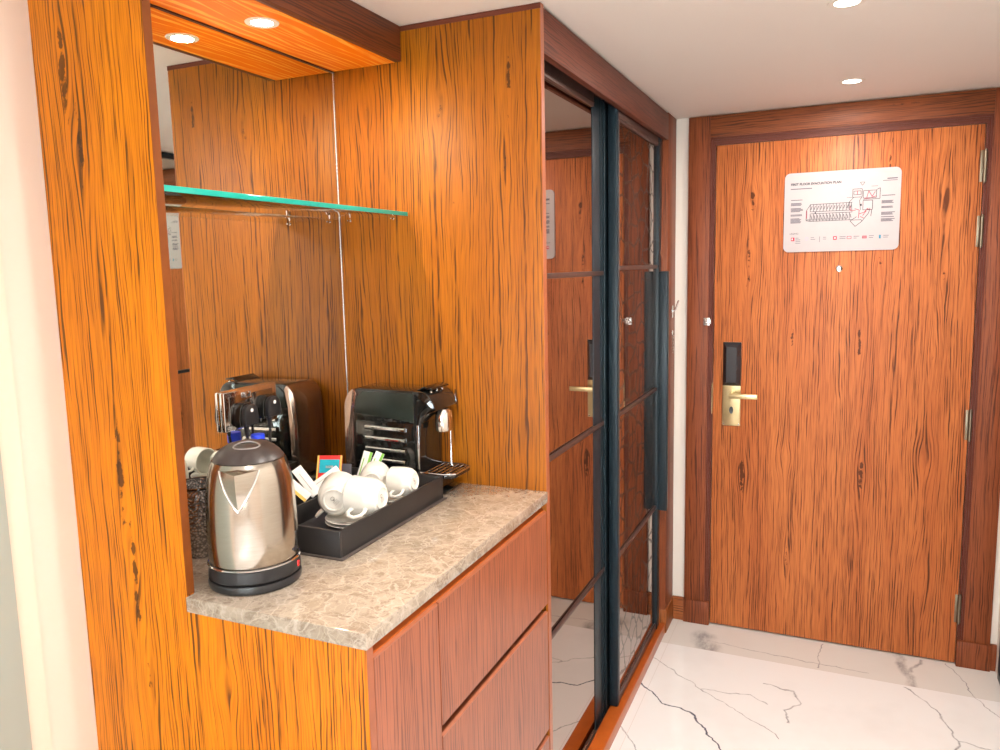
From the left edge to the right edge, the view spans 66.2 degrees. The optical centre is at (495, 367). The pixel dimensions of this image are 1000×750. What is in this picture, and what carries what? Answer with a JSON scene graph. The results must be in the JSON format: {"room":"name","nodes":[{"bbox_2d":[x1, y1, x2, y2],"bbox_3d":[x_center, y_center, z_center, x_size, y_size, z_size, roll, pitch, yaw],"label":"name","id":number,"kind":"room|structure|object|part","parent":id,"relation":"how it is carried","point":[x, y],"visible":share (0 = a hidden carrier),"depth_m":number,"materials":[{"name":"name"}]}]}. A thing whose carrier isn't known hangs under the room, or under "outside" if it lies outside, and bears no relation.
{"room":"hotel room entryway","nodes":[
{"label":"hotel room entryway","id":0,"kind":"room"},
{"bbox_2d":[0,0,98,749],"bbox_3d":[-1.242,0.456,0.442,0.100,2.140,7.050,2,8,24],"label":"wall","id":1,"kind":"structure","parent":0,"point":[25,244],"depth_m":1.32,"materials":[{"name":"beige paint"}]},
{"bbox_2d":[0,451,31,749],"bbox_3d":[-1.046,0.412,0.748,0.006,2.140,1.175,2,8,24],"label":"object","id":2,"kind":"structure","parent":1,"relation":"attached to","point":[15,733],"depth_m":1.27,"materials":[{"name":"grey paint"}]},
{"bbox_2d":[0,246,52,749],"bbox_3d":[-0.800,0.336,1.297,0.002,2.140,0.037,2,8,24],"label":"trim","id":3,"kind":"structure","parent":1,"relation":"attached to","point":[10,441],"depth_m":1.29,"materials":[{"name":"beige paint"}]},
{"bbox_2d":[351,0,999,118],"bbox_3d":[0.413,-0.578,-0.493,3.814,0.080,7.170,2,8,24],"label":"ceiling","id":4,"kind":"structure","parent":0,"point":[692,58],"depth_m":2.09,"materials":[{"name":"paint"}]},
{"bbox_2d":[827,0,866,8],"bbox_3d":[0.804,-0.837,1.758,0.083,0.002,0.083,2,8,24],"label":"recessed light","id":5,"kind":"object","parent":4,"relation":"in","point":[835,4],"visible":1,"depth_m":1.76,"materials":[{"name":"white paint"}]},
{"bbox_2d":[838,78,865,84],"bbox_3d":[1.175,-0.945,2.532,0.083,0.002,0.083,2,8,24],"label":"recessed light","id":6,"kind":"object","parent":4,"relation":"in","point":[852,80],"visible":1,"depth_m":2.53,"materials":[{"name":"white paint"}]},
{"bbox_2d":[610,619,999,749],"bbox_3d":[0.461,1.623,-0.208,3.814,0.080,7.170,2,8,24],"label":"floor","id":7,"kind":"structure","parent":0,"point":[713,686],"depth_m":2.75,"materials":[{"name":"white stone"}]},
{"bbox_2d":[27,0,549,749],"bbox_3d":[-0.318,0.284,1.621,0.614,2.139,0.780,2,8,24],"label":"tall cabinet","id":8,"kind":"object","parent":7,"relation":"on","point":[467,669],"visible":0.88,"depth_m":1.30,"materials":[{"name":"brown wood"}]},
{"bbox_3d":[-0.474,0.332,1.276,0.613,2.139,0.016,2,8,24],"label":"panel","id":9,"kind":"part","parent":8,"relation":"part of","materials":[{"name":"brown wood"}]},
{"bbox_2d":[150,0,400,71],"bbox_3d":[-0.479,-0.741,1.560,0.200,0.085,0.763,2,8,24],"label":"soffit","id":10,"kind":"object","parent":8,"relation":"attached to","point":[257,22],"depth_m":1.64,"materials":[{"name":"brown wood"}]},
{"bbox_3d":[-0.479,-0.742,1.560,0.200,0.082,0.763,2,8,24],"label":"niche canopy","id":11,"kind":"part","parent":10,"relation":"part of","materials":[{"name":"orange wood"}]},
{"bbox_2d":[164,185,407,221],"bbox_3d":[-0.468,-0.335,1.611,0.203,0.017,0.763,2,8,24],"label":"glass shelf","id":12,"kind":"object","parent":8,"relation":"attached to","point":[178,196],"visible":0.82,"depth_m":1.54,"materials":[{"name":"green glass"}]},
{"bbox_2d":[186,483,547,650],"bbox_3d":[-0.292,0.352,1.617,0.566,0.027,0.784,2,8,24],"label":"countertop","id":13,"kind":"structure","parent":8,"relation":"on","point":[355,601],"depth_m":1.36,"materials":[{"name":"beige stone"}]},
{"bbox_2d":[186,476,207,557],"bbox_3d":[-0.574,0.290,1.492,0.094,0.139,0.094,2,8,24],"label":"ice bucket","id":14,"kind":"object","parent":13,"relation":"on","point":[196,486],"visible":0.38,"depth_m":1.46,"materials":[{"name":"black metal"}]},
{"bbox_2d":[205,439,301,595],"bbox_3d":[-0.422,0.247,1.364,0.159,0.252,0.195,2,8,24],"label":"kettle","id":15,"kind":"object","parent":13,"relation":"on","point":[253,547],"visible":1,"depth_m":1.29,"materials":[{"name":"silver metal"}]},
{"bbox_3d":[-0.428,0.204,1.271,0.066,0.070,0.027,-1,7,-2],"label":"spout","id":16,"kind":"part","parent":15,"relation":"part of","materials":[{"name":"metal"}]},
{"bbox_3d":[-0.431,0.141,1.334,0.120,0.029,0.120,2,8,24],"label":"lid","id":17,"kind":"part","parent":15,"relation":"part of","materials":[{"name":"grey plastic"}]},
{"bbox_2d":[269,429,271,442],"bbox_3d":[-0.450,0.220,1.838,0.023,0.191,0.219,3,9,31],"label":"power cable","id":18,"kind":"object","parent":13,"relation":"on","point":[270,430],"visible":0.08,"depth_m":1.74,"materials":[{"name":"black plastic"}]},
{"bbox_2d":[296,467,446,560],"bbox_3d":[-0.338,0.303,1.682,0.299,0.055,0.422,2,8,24],"label":"serving tray","id":19,"kind":"object","parent":13,"relation":"on","point":[317,538],"visible":0.33,"depth_m":1.58,"materials":[{"name":"black plastic"}]},
{"bbox_2d":[293,479,311,501],"bbox_3d":[-0.439,0.263,1.681,0.071,0.057,0.017,1,8,20],"label":"stick","id":20,"kind":"object","parent":19,"relation":"in","point":[302,493],"visible":0.51,"depth_m":1.68,"materials":[{"name":"white paper"}]},
{"bbox_2d":[292,465,318,497],"bbox_3d":[-0.421,0.252,1.705,0.071,0.065,0.020,3,9,32],"label":"stick","id":21,"kind":"object","parent":19,"relation":"in","point":[299,472],"visible":0.82,"depth_m":1.70,"materials":[{"name":"white paper"}]},
{"bbox_2d":[314,466,339,487],"bbox_3d":[-0.383,0.250,1.714,0.076,0.056,0.015,-4,8,-23],"label":"stick","id":22,"kind":"object","parent":19,"relation":"in","point":[318,482],"visible":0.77,"depth_m":1.72,"materials":[{"name":"white paper"}]},
{"bbox_2d":[316,455,342,478],"bbox_3d":[-0.385,0.232,1.770,0.058,0.056,0.030,-1,7,4],"label":"sachet","id":23,"kind":"object","parent":19,"relation":"in","point":[324,463],"visible":0.6,"depth_m":1.77,"materials":[{"name":"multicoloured paper"}]},
{"bbox_3d":[-0.385,0.227,1.770,0.046,0.028,0.014,-1,7,4],"label":"teal panel","id":24,"kind":"part","parent":23,"relation":"part of","materials":[{"name":"teal paper"}]},
{"bbox_2d":[325,520,347,528],"bbox_3d":[-0.302,0.325,1.626,0.118,0.012,0.118,2,8,24],"label":"saucer","id":25,"kind":"object","parent":19,"relation":"on","point":[326,522],"visible":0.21,"depth_m":1.59,"materials":[{"name":"white ceramic"}]},
{"bbox_2d":[325,513,364,524],"bbox_3d":[-0.302,0.318,1.625,0.118,0.012,0.118,2,8,24],"label":"saucer","id":26,"kind":"object","parent":25,"relation":"on","point":[342,519],"visible":0.41,"depth_m":1.62,"materials":[{"name":"white ceramic"}]},
{"bbox_2d":[314,471,351,517],"bbox_3d":[-0.339,0.271,1.617,0.093,0.091,0.071,-1,7,1],"label":"teacup","id":27,"kind":"object","parent":26,"relation":"on","point":[330,492],"visible":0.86,"depth_m":1.59,"materials":[{"name":"white ceramic"}]},
{"bbox_3d":[-0.372,0.305,1.625,0.032,0.008,0.044,-44,6,6],"label":"handle","id":28,"kind":"part","parent":27,"relation":"part of","materials":[{"name":"white ceramic"}]},
{"bbox_2d":[343,475,387,518],"bbox_3d":[-0.271,0.269,1.589,0.069,0.085,0.106,1,8,20],"label":"teacup","id":29,"kind":"object","parent":26,"relation":"on","point":[362,495],"visible":0.94,"depth_m":1.57,"materials":[{"name":"white ceramic"}]},
{"bbox_3d":[-0.286,0.295,1.557,0.044,0.008,0.032,1,32,20],"label":"handle","id":30,"kind":"part","parent":29,"relation":"part of","materials":[{"name":"white ceramic"}]},
{"bbox_2d":[342,464,351,474],"bbox_3d":[-0.372,0.267,1.818,0.062,0.080,0.014,0,7,10],"label":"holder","id":31,"kind":"object","parent":19,"relation":"on","point":[347,468],"visible":0.2,"depth_m":1.81,"materials":[{"name":"black plastic"}]},
{"bbox_2d":[357,451,372,474],"bbox_3d":[-0.314,0.239,1.817,0.020,0.082,0.047,5,10,40],"label":"sachet","id":32,"kind":"object","parent":19,"relation":"on","point":[366,458],"visible":0.52,"depth_m":1.82,"materials":[{"name":"white paper"}]},
{"bbox_3d":[-0.337,0.329,1.686,0.299,0.003,0.422,2,8,24],"label":"board","id":33,"kind":"part","parent":19,"relation":"part of","materials":[{"name":"black plastic"}]},
{"bbox_2d":[360,461,388,485],"bbox_3d":[-0.286,0.257,1.773,0.076,0.072,0.056,-1,7,1],"label":"teacup","id":34,"kind":"object","parent":19,"relation":"on","point":[375,469],"visible":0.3,"depth_m":1.75,"materials":[{"name":"white ceramic"}]},
{"bbox_2d":[372,451,384,461],"bbox_3d":[-0.291,0.239,1.815,0.057,0.081,0.017,-6,9,-35],"label":"sachet","id":35,"kind":"object","parent":19,"relation":"on","point":[378,456],"visible":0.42,"depth_m":1.82,"materials":[{"name":"white paper"}]},
{"bbox_3d":[-0.229,0.304,1.774,0.118,0.012,0.118,2,8,24],"label":"saucer","id":36,"kind":"object","parent":19,"relation":"on","visible":0},
{"bbox_2d":[387,493,402,501],"bbox_3d":[-0.230,0.297,1.773,0.118,0.012,0.118,2,8,24],"label":"saucer","id":37,"kind":"object","parent":36,"relation":"on","point":[390,499],"visible":0.14,"depth_m":1.77,"materials":[{"name":"white ceramic"}]},
{"bbox_2d":[386,466,418,497],"bbox_3d":[-0.212,0.260,1.730,0.061,0.069,0.084,2,8,23],"label":"teacup","id":38,"kind":"object","parent":37,"relation":"on","point":[400,481],"visible":0.94,"depth_m":1.71,"materials":[{"name":"white ceramic"}]},
{"bbox_3d":[-0.222,0.280,1.704,0.036,0.006,0.026,-4,31,22],"label":"handle","id":39,"kind":"part","parent":38,"relation":"part of","materials":[{"name":"white ceramic"}]},
{"bbox_2d":[345,382,470,493],"bbox_3d":[-0.220,0.167,1.910,0.304,0.261,0.122,2,8,24],"label":"coffee machine","id":40,"kind":"object","parent":13,"relation":"on","point":[406,423],"visible":0.91,"depth_m":1.87,"materials":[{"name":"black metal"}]},
{"bbox_3d":[-0.127,0.124,1.866,0.041,0.055,0.051,2,8,24],"label":"coffee spout","id":41,"kind":"part","parent":40,"relation":"part of","materials":[{"name":"silver metal"}]},
{"bbox_2d":[421,461,470,493],"bbox_3d":[-0.120,0.272,1.882,0.092,0.055,0.111,2,8,24],"label":"drip tray","id":42,"kind":"object","parent":40,"relation":"on","point":[452,470],"depth_m":1.88,"materials":[{"name":"silver metal"}]},
{"bbox_3d":[-0.109,0.196,1.896,0.008,0.097,0.006,2,8,24],"label":"cup rod","id":43,"kind":"part","parent":40,"relation":"part of","materials":[{"name":"silver metal"}]},
{"bbox_3d":[-0.146,0.876,1.330,0.022,0.901,0.205,2,8,24],"label":"cabinet door","id":44,"kind":"part","parent":8,"relation":"part of","materials":[{"name":"brown wood"}]},
{"bbox_3d":[0.002,0.498,1.631,0.022,0.235,0.549,2,8,24],"label":"drawer","id":45,"kind":"part","parent":8,"relation":"part of","materials":[{"name":"brown wood"}]},
{"bbox_3d":[0.009,0.789,1.669,0.022,0.311,0.549,2,8,24],"label":"drawer","id":46,"kind":"part","parent":8,"relation":"part of","materials":[{"name":"brown wood"}]},
{"bbox_3d":[0.016,1.118,1.712,0.022,0.316,0.549,2,8,24],"label":"drawer","id":47,"kind":"part","parent":8,"relation":"part of","materials":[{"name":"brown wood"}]},
{"bbox_2d":[334,2,675,749],"bbox_3d":[0.168,0.136,2.677,0.630,2.139,1.565,2,8,24],"label":"wardrobe","id":48,"kind":"object","parent":7,"relation":"on","point":[529,271],"visible":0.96,"depth_m":2.00,"materials":[{"name":"brown wood"}]},
{"bbox_3d":[-0.146,0.234,1.979,0.592,2.139,0.019,2,8,24],"label":"panel","id":49,"kind":"part","parent":48,"relation":"part of","materials":[{"name":"brown wood"}]},
{"bbox_3d":[-0.158,-0.819,1.827,0.564,0.012,0.001,2,8,24],"label":"trim","id":50,"kind":"part","parent":48,"relation":"part of","materials":[{"name":"brown wood"}]},
{"bbox_3d":[0.168,-0.768,2.040,0.036,0.051,0.530,2,8,24],"label":"rail","id":51,"kind":"part","parent":48,"relation":"part of","materials":[{"name":"brown wood"}]},
{"bbox_3d":[0.193,0.244,2.164,0.002,1.996,0.549,2,8,24],"label":"mirror pane","id":52,"kind":"part","parent":48,"relation":"part of","materials":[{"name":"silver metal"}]},
{"bbox_3d":[0.210,1.230,2.300,0.034,0.003,0.530,2,8,24],"label":"rail","id":53,"kind":"part","parent":48,"relation":"part of","materials":[{"name":"brown wood"}]},
{"bbox_3d":[0.381,-0.853,2.369,0.020,0.098,1.390,2,8,24],"label":"header panel","id":54,"kind":"part","parent":48,"relation":"part of","materials":[{"name":"brown wood"}]},
{"bbox_3d":[0.387,1.192,2.651,0.105,0.043,1.389,2,8,24],"label":"sill","id":55,"kind":"part","parent":48,"relation":"part of","materials":[{"name":"brown wood"}]},
{"bbox_3d":[0.515,0.143,2.801,0.002,1.937,0.596,2,8,24],"label":"mirror pane","id":56,"kind":"part","parent":48,"relation":"part of","materials":[{"name":"silver metal"}]},
{"bbox_3d":[0.534,1.112,2.934,0.026,0.028,0.577,2,8,24],"label":"rail","id":57,"kind":"part","parent":48,"relation":"part of","materials":[{"name":"brown wood"}]},
{"bbox_3d":[0.493,-0.838,2.681,0.028,0.047,0.577,2,8,24],"label":"rail","id":58,"kind":"part","parent":48,"relation":"part of","materials":[{"name":"brown wood"}]},
{"bbox_3d":[0.673,0.099,3.081,0.039,0.967,0.041,2,8,24],"label":"pull handle","id":59,"kind":"part","parent":48,"relation":"part of","materials":[{"name":"black metal"}]},
{"bbox_2d":[672,330,673,352],"bbox_3d":[0.734,-0.108,3.182,0.009,0.095,0.016,2,8,24],"label":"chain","id":60,"kind":"object","parent":48,"relation":"attached to","point":[672,330],"visible":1,"depth_m":3.18,"materials":[{"name":"silver metal"}]},
{"bbox_2d":[672,300,678,317],"bbox_3d":[0.735,-0.242,3.153,0.017,0.072,0.042,-5,9,-30],"label":"coat hook","id":61,"kind":"object","parent":48,"relation":"attached to","point":[678,300],"visible":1,"depth_m":3.16,"materials":[{"name":"silver metal"}]},
{"bbox_2d":[673,94,999,651],"bbox_3d":[1.102,0.051,3.171,1.930,2.140,0.100,2,8,24],"label":"wall","id":62,"kind":"structure","parent":0,"point":[682,125],"depth_m":3.22,"materials":[{"name":"white paint"}]},
{"bbox_2d":[673,595,683,619],"bbox_3d":[0.803,1.057,3.384,0.048,0.103,0.012,2,8,24],"label":"baseboard","id":63,"kind":"structure","parent":62,"relation":"attached to","point":[677,600],"depth_m":3.38,"materials":[{"name":"brown wood"}]},
{"bbox_2d":[703,318,710,325],"bbox_3d":[0.870,-0.190,3.160,0.032,0.032,0.012,2,8,24],"label":"door latch","id":64,"kind":"object","parent":62,"relation":"in","point":[706,321],"depth_m":3.16,"materials":[{"name":"silver metal"}]},
{"bbox_2d":[683,88,999,671],"bbox_3d":[1.324,0.069,3.005,1.146,2.137,0.024,2,8,24],"label":"trim","id":65,"kind":"structure","parent":62,"relation":"attached to","point":[981,106],"depth_m":2.89,"materials":[{"name":"brown wood"}]},
{"bbox_3d":[0.843,0.000,3.215,0.086,2.033,0.018,2,8,24],"label":"casing","id":66,"kind":"part","parent":65,"relation":"part of","materials":[{"name":"brown wood"}]},
{"bbox_3d":[1.804,0.035,2.787,0.088,2.033,0.018,2,8,24],"label":"casing","id":67,"kind":"part","parent":65,"relation":"part of","materials":[{"name":"brown wood"}]},
{"bbox_2d":[710,124,987,661],"bbox_3d":[1.329,0.124,3.014,0.936,2.015,0.107,2,8,24],"label":"door","id":68,"kind":"structure","parent":62,"relation":"in","point":[842,422],"depth_m":3.01,"materials":[{"name":"brown wood"}]},
{"bbox_3d":[0.973,0.067,3.166,0.072,0.348,0.010,2,8,24],"label":"lock plate","id":69,"kind":"part","parent":68,"relation":"part of","materials":[{"name":"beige metal"}]},
{"bbox_3d":[1.002,0.112,3.127,0.123,0.034,0.048,2,8,24],"label":"lever handle","id":70,"kind":"part","parent":68,"relation":"part of","materials":[{"name":"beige metal"}]},
{"bbox_2d":[783,167,901,251],"bbox_3d":[1.312,-0.598,2.923,0.403,0.302,0.005,2,8,24],"label":"evacuation plan","id":71,"kind":"object","parent":68,"relation":"attached to","point":[856,209],"visible":1,"depth_m":2.92,"materials":[{"name":"white paper"}]},
{"bbox_2d":[990,644,996,670],"bbox_3d":[1.881,1.096,2.904,0.019,0.103,0.012,2,8,24],"label":"baseboard","id":72,"kind":"structure","parent":62,"relation":"attached to","point":[993,646],"depth_m":2.90,"materials":[{"name":"brown wood"}]},
{"bbox_2d":[995,604,999,673],"bbox_3d":[1.325,0.271,1.442,0.100,2.140,2.900,2,8,24],"label":"wall","id":73,"kind":"structure","parent":0,"point":[998,635],"depth_m":2.88,"materials":[{"name":"white paint"}]},
{"bbox_2d":[997,643,999,683],"bbox_3d":[1.583,0.180,2.107,0.032,2.134,1.331,2,8,24],"label":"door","id":74,"kind":"structure","parent":73,"relation":"in","point":[998,673],"depth_m":2.83,"materials":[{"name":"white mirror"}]},
{"bbox_3d":[-0.574,0.273,1.744,0.047,2.139,0.763,2,8,24],"label":"wall niche","id":75,"kind":"object","parent":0,"visible":0},
{"bbox_2d":[150,3,348,482],"bbox_3d":[-0.558,-0.188,1.673,0.008,1.041,0.763,2,8,24],"label":"mirror","id":76,"kind":"object","parent":75,"relation":"attached to","point":[258,298],"visible":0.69,"depth_m":1.70,"materials":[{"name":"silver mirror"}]},
{"bbox_2d":[219,382,276,432],"bbox_3d":[-0.544,0.086,1.703,0.020,0.086,0.168,2,8,24],"label":"wall socket","id":77,"kind":"object","parent":76,"relation":"attached to","point":[229,400],"visible":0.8,"depth_m":1.66,"materials":[{"name":"silver metal"}]},
{"bbox_2d":[234,402,258,437],"bbox_3d":[-0.540,0.114,1.666,0.031,0.078,0.052,2,8,24],"label":"plug","id":78,"kind":"object","parent":77,"relation":"attached to","point":[246,414],"visible":1,"depth_m":1.65,"materials":[{"name":"black plastic"}]},
{"bbox_2d":[258,394,280,428],"bbox_3d":[-0.510,0.099,1.733,0.031,0.078,0.052,2,8,24],"label":"plug","id":79,"kind":"object","parent":77,"relation":"attached to","point":[269,405],"visible":0.98,"depth_m":1.72,"materials":[{"name":"black plastic"}]}
]}

